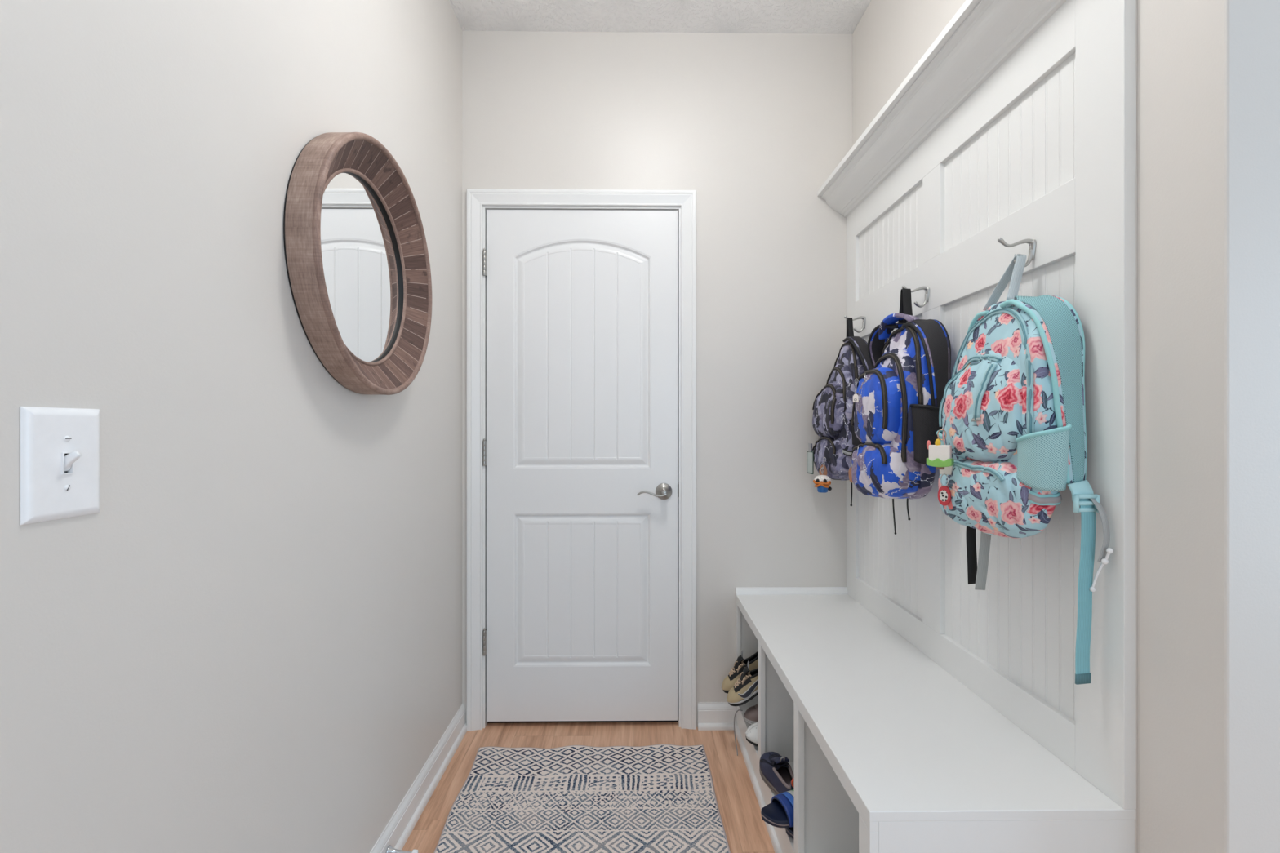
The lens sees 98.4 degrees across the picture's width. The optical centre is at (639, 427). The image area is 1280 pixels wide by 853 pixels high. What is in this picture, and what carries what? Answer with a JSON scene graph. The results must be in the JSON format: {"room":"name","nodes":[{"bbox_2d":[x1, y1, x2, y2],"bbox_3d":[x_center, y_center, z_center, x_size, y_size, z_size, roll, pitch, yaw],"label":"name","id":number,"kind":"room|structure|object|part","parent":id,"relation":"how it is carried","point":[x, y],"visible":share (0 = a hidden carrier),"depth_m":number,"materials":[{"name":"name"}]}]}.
{"room":"mudroom","nodes":[
{"label":"mudroom","id":0,"kind":"room"},
{"bbox_2d":[0,0,462,852],"bbox_3d":[-0.717,-0.189,-0.658,0.100,2.745,5.900,0,0,-1],"label":"wall","id":1,"kind":"structure","parent":0,"point":[252,642],"depth_m":0.89,"materials":[{"name":"beige paint"}]},
{"bbox_2d":[19,406,99,524],"bbox_3d":[-0.671,0.042,0.651,0.023,0.130,0.089,0,0,-1],"label":"light switch","id":2,"kind":"object","parent":1,"relation":"attached to","point":[47,492],"visible":1,"depth_m":0.64,"materials":[{"name":"white plastic"}]},
{"bbox_2d":[283,132,431,395],"bbox_3d":[-0.655,-0.385,1.363,0.067,0.608,0.608,0,0,-1],"label":"wall mirror","id":3,"kind":"object","parent":1,"relation":"attached to","point":[357,257],"visible":1,"depth_m":1.32,"materials":[{"name":"brown wood"}]},
{"bbox_2d":[320,173,400,361],"bbox_3d":[-0.683,-0.385,1.363,0.001,0.445,0.445,0,0,-1],"label":"mirror glass","id":4,"kind":"object","parent":3,"relation":"attached to","point":[361,267],"depth_m":1.35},
{"bbox_2d":[386,844,418,852],"bbox_3d":[-0.638,1.140,1.485,0.082,0.030,0.027,0,0,-1],"label":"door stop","id":5,"kind":"object","parent":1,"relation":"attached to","point":[389,850],"visible":1,"depth_m":1.48,"materials":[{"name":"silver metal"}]},
{"bbox_2d":[369,703,466,852],"bbox_3d":[-0.654,1.135,-0.718,0.024,0.098,5.780,0,0,-1],"label":"baseboard","id":6,"kind":"structure","parent":1,"relation":"attached to","point":[402,824],"depth_m":1.73,"materials":[{"name":"white paint"}]},
{"bbox_2d":[401,721,774,852],"bbox_3d":[1.219,1.209,-0.546,3.974,0.050,6.080,0,0,-1],"label":"floor","id":7,"kind":"structure","parent":0,"point":[745,829],"depth_m":1.98,"materials":[{"name":"brown wood"}]},
{"bbox_2d":[433,744,730,852],"bbox_3d":[-0.161,1.179,1.407,0.850,0.011,1.289,0,0,-1],"label":"rug","id":8,"kind":"object","parent":7,"relation":"on","point":[657,798],"visible":1,"depth_m":1.73,"materials":[{"name":"fabric"}]},
{"bbox_2d":[733,709,742,755],"bbox_3d":[0.351,1.091,1.992,0.012,0.182,0.079,0,0,-9],"label":"cord","id":9,"kind":"object","parent":7,"relation":"on","point":[739,709],"visible":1,"depth_m":2.02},
{"bbox_2d":[734,594,1134,852],"bbox_3d":[0.610,0.920,1.566,0.470,0.527,1.238,0,0,-1],"label":"bench","id":10,"kind":"object","parent":7,"relation":"on","point":[887,751],"visible":0.79,"depth_m":1.24,"materials":[{"name":"white paint"}]},
{"bbox_2d":[721,650,757,693],"bbox_3d":[0.402,0.916,2.098,0.187,0.167,0.089,0,0,-17],"label":"sneaker","id":11,"kind":"object","parent":10,"relation":"on","point":[740,664],"visible":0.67,"depth_m":2.07,"materials":[{"name":"beige fabric"}]},
{"bbox_2d":[726,661,757,706],"bbox_3d":[0.406,0.912,1.992,0.187,0.167,0.091,0,0,-12],"label":"sneaker","id":12,"kind":"object","parent":10,"relation":"on","point":[745,689],"visible":0.76,"depth_m":1.96,"materials":[{"name":"beige fabric"}]},
{"bbox_3d":[0.604,0.929,2.176,0.418,0.509,0.018,0,0,-1],"label":"panel","id":13,"kind":"part","parent":10,"relation":"part of","materials":[{"name":"white paint"}]},
{"bbox_2d":[743,703,757,724],"bbox_3d":[0.474,0.987,1.974,0.206,0.121,0.078,0,0,-1],"label":"sneaker","id":14,"kind":"object","parent":10,"relation":"on","point":[750,715],"visible":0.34,"depth_m":1.95,"materials":[{"name":"beige leather"}]},
{"bbox_2d":[745,722,757,746],"bbox_3d":[0.475,0.992,1.860,0.240,0.131,0.099,0,0,5],"label":"sneaker","id":15,"kind":"object","parent":10,"relation":"on","point":[751,734],"visible":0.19,"depth_m":1.84,"materials":[{"name":"white fabric"}]},
{"bbox_2d":[742,701,793,773],"bbox_3d":[0.611,1.080,1.566,0.418,0.018,1.202,0,0,-1],"label":"shelf","id":16,"kind":"object","parent":10,"relation":"attached to","point":[745,725],"depth_m":1.90,"materials":[{"name":"white paint"}]},
{"bbox_2d":[759,751,793,795],"bbox_3d":[0.406,1.007,1.632,0.102,0.116,0.232,0,0,2],"label":"sneaker","id":17,"kind":"object","parent":10,"relation":"on","point":[775,769],"visible":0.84,"depth_m":1.62,"materials":[{"name":"blue fabric"}]},
{"bbox_2d":[760,790,793,828],"bbox_3d":[0.417,1.006,1.475,0.208,0.059,0.096,0,0,-18],"label":"sandal","id":18,"kind":"object","parent":10,"relation":"on","point":[779,813],"visible":0.47,"depth_m":1.45,"materials":[{"name":"blue rubber"}]},
{"bbox_2d":[785,826,793,839],"bbox_3d":[0.483,1.054,1.456,0.208,0.034,0.096,0,0,-9],"label":"sandal","id":19,"kind":"object","parent":10,"relation":"on","point":[789,831],"visible":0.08,"depth_m":1.43,"materials":[{"name":"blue rubber"}]},
{"bbox_3d":[0.394,0.684,1.564,0.016,0.018,1.237,0,0,-1],"label":"rail","id":20,"kind":"part","parent":10,"relation":"part of","materials":[{"name":"white paint"}]},
{"bbox_3d":[0.630,0.929,0.957,0.444,0.509,0.017,0,0,-1],"label":"panel","id":21,"kind":"part","parent":10,"relation":"part of","materials":[{"name":"white paint"}]},
{"bbox_2d":[462,31,852,727],"bbox_3d":[1.187,-0.189,2.254,3.974,2.745,0.120,0,0,-1],"label":"wall","id":22,"kind":"structure","parent":0,"point":[755,124],"depth_m":2.18,"materials":[{"name":"beige paint"}]},
{"bbox_2d":[482,209,679,721],"bbox_3d":[-0.232,0.150,2.172,0.772,2.024,0.100,0,0,-1],"label":"door","id":23,"kind":"structure","parent":22,"relation":"in","point":[580,449],"depth_m":2.19,"materials":[{"name":"white paint"}]},
{"bbox_3d":[0.048,0.254,2.151,0.119,0.027,0.053,0,0,-1],"label":"lever","id":24,"kind":"part","parent":23,"relation":"part of","materials":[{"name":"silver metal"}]},
{"bbox_3d":[0.152,0.249,2.198,0.004,0.052,0.028,0,0,-1],"label":"strike plate","id":25,"kind":"part","parent":23,"relation":"part of","materials":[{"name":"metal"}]},
{"bbox_2d":[466,188,696,731],"bbox_3d":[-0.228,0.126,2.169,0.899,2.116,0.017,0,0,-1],"label":"trim","id":26,"kind":"structure","parent":22,"relation":"attached to","point":[477,198],"depth_m":2.16,"materials":[{"name":"white paint"}]},
{"bbox_2d":[487,720,678,723],"bbox_3d":[-0.229,1.181,2.257,0.764,0.006,0.080,0,0,-1],"label":"trim","id":27,"kind":"structure","parent":22,"relation":"attached to","point":[677,720],"depth_m":2.22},
{"bbox_2d":[697,702,737,730],"bbox_3d":[0.313,1.135,2.172,0.171,0.098,0.024,0,0,-1],"label":"baseboard","id":28,"kind":"structure","parent":22,"relation":"attached to","point":[711,716],"depth_m":2.17,"materials":[{"name":"white paint"}]},
{"bbox_2d":[735,586,848,595],"bbox_3d":[0.599,0.644,2.179,0.442,0.025,0.016,0,0,-1],"label":"trim","id":29,"kind":"structure","parent":22,"relation":"attached to","point":[763,590],"depth_m":2.17,"materials":[{"name":"white paint"}]},
{"bbox_2d":[448,0,871,33],"bbox_3d":[1.219,-1.591,-0.546,3.974,0.060,6.080,0,0,-1],"label":"ceiling","id":30,"kind":"structure","parent":0,"point":[758,16],"depth_m":2.09,"materials":[{"name":"white paint"}]},
{"bbox_2d":[852,0,1279,852],"bbox_3d":[1.648,-0.189,1.507,1.600,2.745,1.384,0,0,-1],"label":"wall","id":31,"kind":"structure","parent":0,"point":[1208,71],"depth_m":0.84,"materials":[{"name":"beige paint"}]},
{"bbox_2d":[817,0,1066,217],"bbox_3d":[0.778,-0.884,1.569,0.138,0.104,1.240,0,0,-1],"label":"wall shelf","id":32,"kind":"object","parent":31,"relation":"attached to","point":[981,35],"visible":1,"depth_m":1.42,"materials":[{"name":"white paint"}]},
{"bbox_2d":[846,0,1137,852],"bbox_3d":[0.837,0.134,1.569,0.024,2.100,1.242,0,0,-1],"label":"panelling","id":33,"kind":"object","parent":31,"relation":"attached to","point":[1044,150],"visible":0.66,"depth_m":1.18,"materials":[{"name":"white paint"}]},
{"bbox_2d":[844,315,866,333],"bbox_3d":[0.783,-0.377,2.013,0.078,0.063,0.017,0,0,-1],"label":"coat hook","id":34,"kind":"object","parent":33,"relation":"attached to","point":[863,317],"visible":1,"depth_m":2.01,"materials":[{"name":"silver metal"}]},
{"bbox_2d":[812,317,872,506],"bbox_3d":[0.731,-0.060,1.998,0.158,0.679,0.313,0,0,-1],"label":"backpack","id":35,"kind":"object","parent":34,"relation":"hanging from","point":[833,406],"visible":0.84,"depth_m":1.92,"materials":[{"name":"fabric"}]},
{"bbox_2d":[807,443,813,474],"bbox_3d":[0.648,0.118,2.103,0.006,0.116,0.050,0,0,-9],"label":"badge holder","id":36,"kind":"object","parent":35,"relation":"attached to","point":[810,453],"visible":1,"depth_m":2.10,"materials":[{"name":"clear plastic"}]},
{"bbox_2d":[813,457,831,493],"bbox_3d":[0.632,0.163,1.911,0.061,0.122,0.048,0,0,31],"label":"keychain","id":37,"kind":"object","parent":35,"relation":"hanging from","point":[822,482],"visible":1,"depth_m":1.90,"materials":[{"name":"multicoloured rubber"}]},
{"bbox_3d":[0.637,0.131,1.918,0.018,0.057,0.011,0,0,-30],"label":"chain","id":38,"kind":"part","parent":37,"relation":"part of","materials":[{"name":"silver metal"}]},
{"bbox_2d":[818,464,826,475],"bbox_3d":[0.643,0.162,1.941,0.028,0.064,0.008,0,0,31],"label":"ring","id":39,"kind":"object","parent":35,"relation":"hanging from","point":[820,471],"visible":0.65,"depth_m":1.94,"materials":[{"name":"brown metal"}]},
{"bbox_2d":[848,462,853,482],"bbox_3d":[0.712,0.148,1.860,0.010,0.075,0.024,0,0,-41],"label":"charm","id":40,"kind":"object","parent":35,"relation":"hanging from","point":[850,468],"visible":0.53,"depth_m":1.86,"materials":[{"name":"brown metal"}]},
{"bbox_3d":[0.754,0.225,1.971,0.008,0.112,0.008,0,0,-23],"label":"pull cord","id":41,"kind":"part","parent":35,"relation":"part of","materials":[{"name":"black fabric"}]},
{"bbox_3d":[0.817,-0.383,2.013,0.006,0.044,0.017,0,0,-1],"label":"plate","id":42,"kind":"part","parent":34,"relation":"part of","materials":[{"name":"silver metal"}]},
{"bbox_2d":[902,285,929,307],"bbox_3d":[0.788,-0.375,1.580,0.078,0.063,0.017,0,0,-1],"label":"coat hook","id":43,"kind":"object","parent":33,"relation":"attached to","point":[926,289],"visible":1,"depth_m":1.58,"materials":[{"name":"silver metal"}]},
{"bbox_2d":[850,288,951,534],"bbox_3d":[0.717,-0.040,1.575,0.190,0.714,0.364,0,0,-1],"label":"backpack","id":44,"kind":"object","parent":43,"relation":"hanging from","point":[895,416],"visible":0.97,"depth_m":1.47,"materials":[{"name":"fabric"}]},
{"bbox_2d":[853,378,858,402],"bbox_3d":[0.629,-0.109,1.609,0.009,0.070,0.017,0,0,-40],"label":"tag","id":45,"kind":"object","parent":44,"relation":"hanging from","point":[855,397],"visible":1,"depth_m":1.61,"materials":[{"name":"beige plastic"}]},
{"bbox_3d":[0.631,-0.122,1.609,0.009,0.043,0.009,0,0,8],"label":"chain","id":46,"kind":"part","parent":45,"relation":"part of","materials":[{"name":"silver metal"}]},
{"bbox_3d":[0.755,0.248,1.639,0.012,0.139,0.006,0,0,22],"label":"pull cord","id":47,"kind":"part","parent":44,"relation":"part of","materials":[{"name":"black fabric"}]},
{"bbox_3d":[0.741,-0.295,1.591,0.046,0.061,0.163,0,0,-7],"label":"grab handle","id":48,"kind":"part","parent":44,"relation":"part of","materials":[{"name":"blue fabric"}]},
{"bbox_3d":[0.760,0.221,1.562,0.010,0.084,0.006,0,0,22],"label":"pull cord","id":49,"kind":"part","parent":44,"relation":"part of","materials":[{"name":"black fabric"}]},
{"bbox_3d":[0.822,-0.381,1.581,0.006,0.044,0.017,0,0,-1],"label":"plate","id":50,"kind":"part","parent":43,"relation":"part of","materials":[{"name":"silver metal"}]},
{"bbox_3d":[0.833,-0.822,1.578,0.016,0.188,1.046,0,0,-1],"label":"rail","id":51,"kind":"part","parent":33,"relation":"part of","materials":[{"name":"white paint"}]},
{"bbox_3d":[0.833,-0.406,1.578,0.016,0.143,1.046,0,0,-1],"label":"hook rail","id":52,"kind":"part","parent":33,"relation":"part of","materials":[{"name":"white paint"}]},
{"bbox_3d":[0.833,0.613,1.578,0.016,0.088,1.046,0,0,-1],"label":"rail","id":53,"kind":"part","parent":33,"relation":"part of","materials":[{"name":"white paint"}]},
{"bbox_2d":[997,237,1036,266],"bbox_3d":[0.792,-0.369,1.164,0.078,0.063,0.017,0,0,-1],"label":"coat hook","id":54,"kind":"object","parent":33,"relation":"attached to","point":[1032,243],"visible":1,"depth_m":1.16,"materials":[{"name":"silver metal"}]},
{"bbox_2d":[936,253,1113,684],"bbox_3d":[0.749,0.048,1.148,0.149,0.826,0.374,0,0,-1],"label":"floral backpack","id":55,"kind":"object","parent":54,"relation":"hanging from","point":[1014,408],"visible":0.98,"depth_m":1.05,"materials":[{"name":"teal fabric"}]},
{"bbox_2d":[926,416,954,469],"bbox_3d":[0.654,0.034,1.205,0.051,0.115,0.025,0,0,41],"label":"keychain","id":56,"kind":"object","parent":55,"relation":"attached to","point":[940,455],"visible":1,"depth_m":1.20,"materials":[{"name":"beige plastic"}]},
{"bbox_2d":[937,465,953,509],"bbox_3d":[0.674,0.129,1.216,0.014,0.102,0.035,0,0,-39],"label":"keychain","id":57,"kind":"object","parent":55,"relation":"hanging from","point":[944,492],"visible":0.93,"depth_m":1.21,"materials":[{"name":"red plastic"}]},
{"bbox_3d":[0.814,0.252,0.975,0.011,0.084,0.036,0,0,-22],"label":"white cord","id":58,"kind":"part","parent":55,"relation":"part of","materials":[{"name":"plastic"}]},
{"bbox_3d":[0.826,-0.375,1.165,0.006,0.044,0.017,0,0,-1],"label":"plate","id":59,"kind":"part","parent":54,"relation":"part of","materials":[{"name":"silver metal"}]}
]}

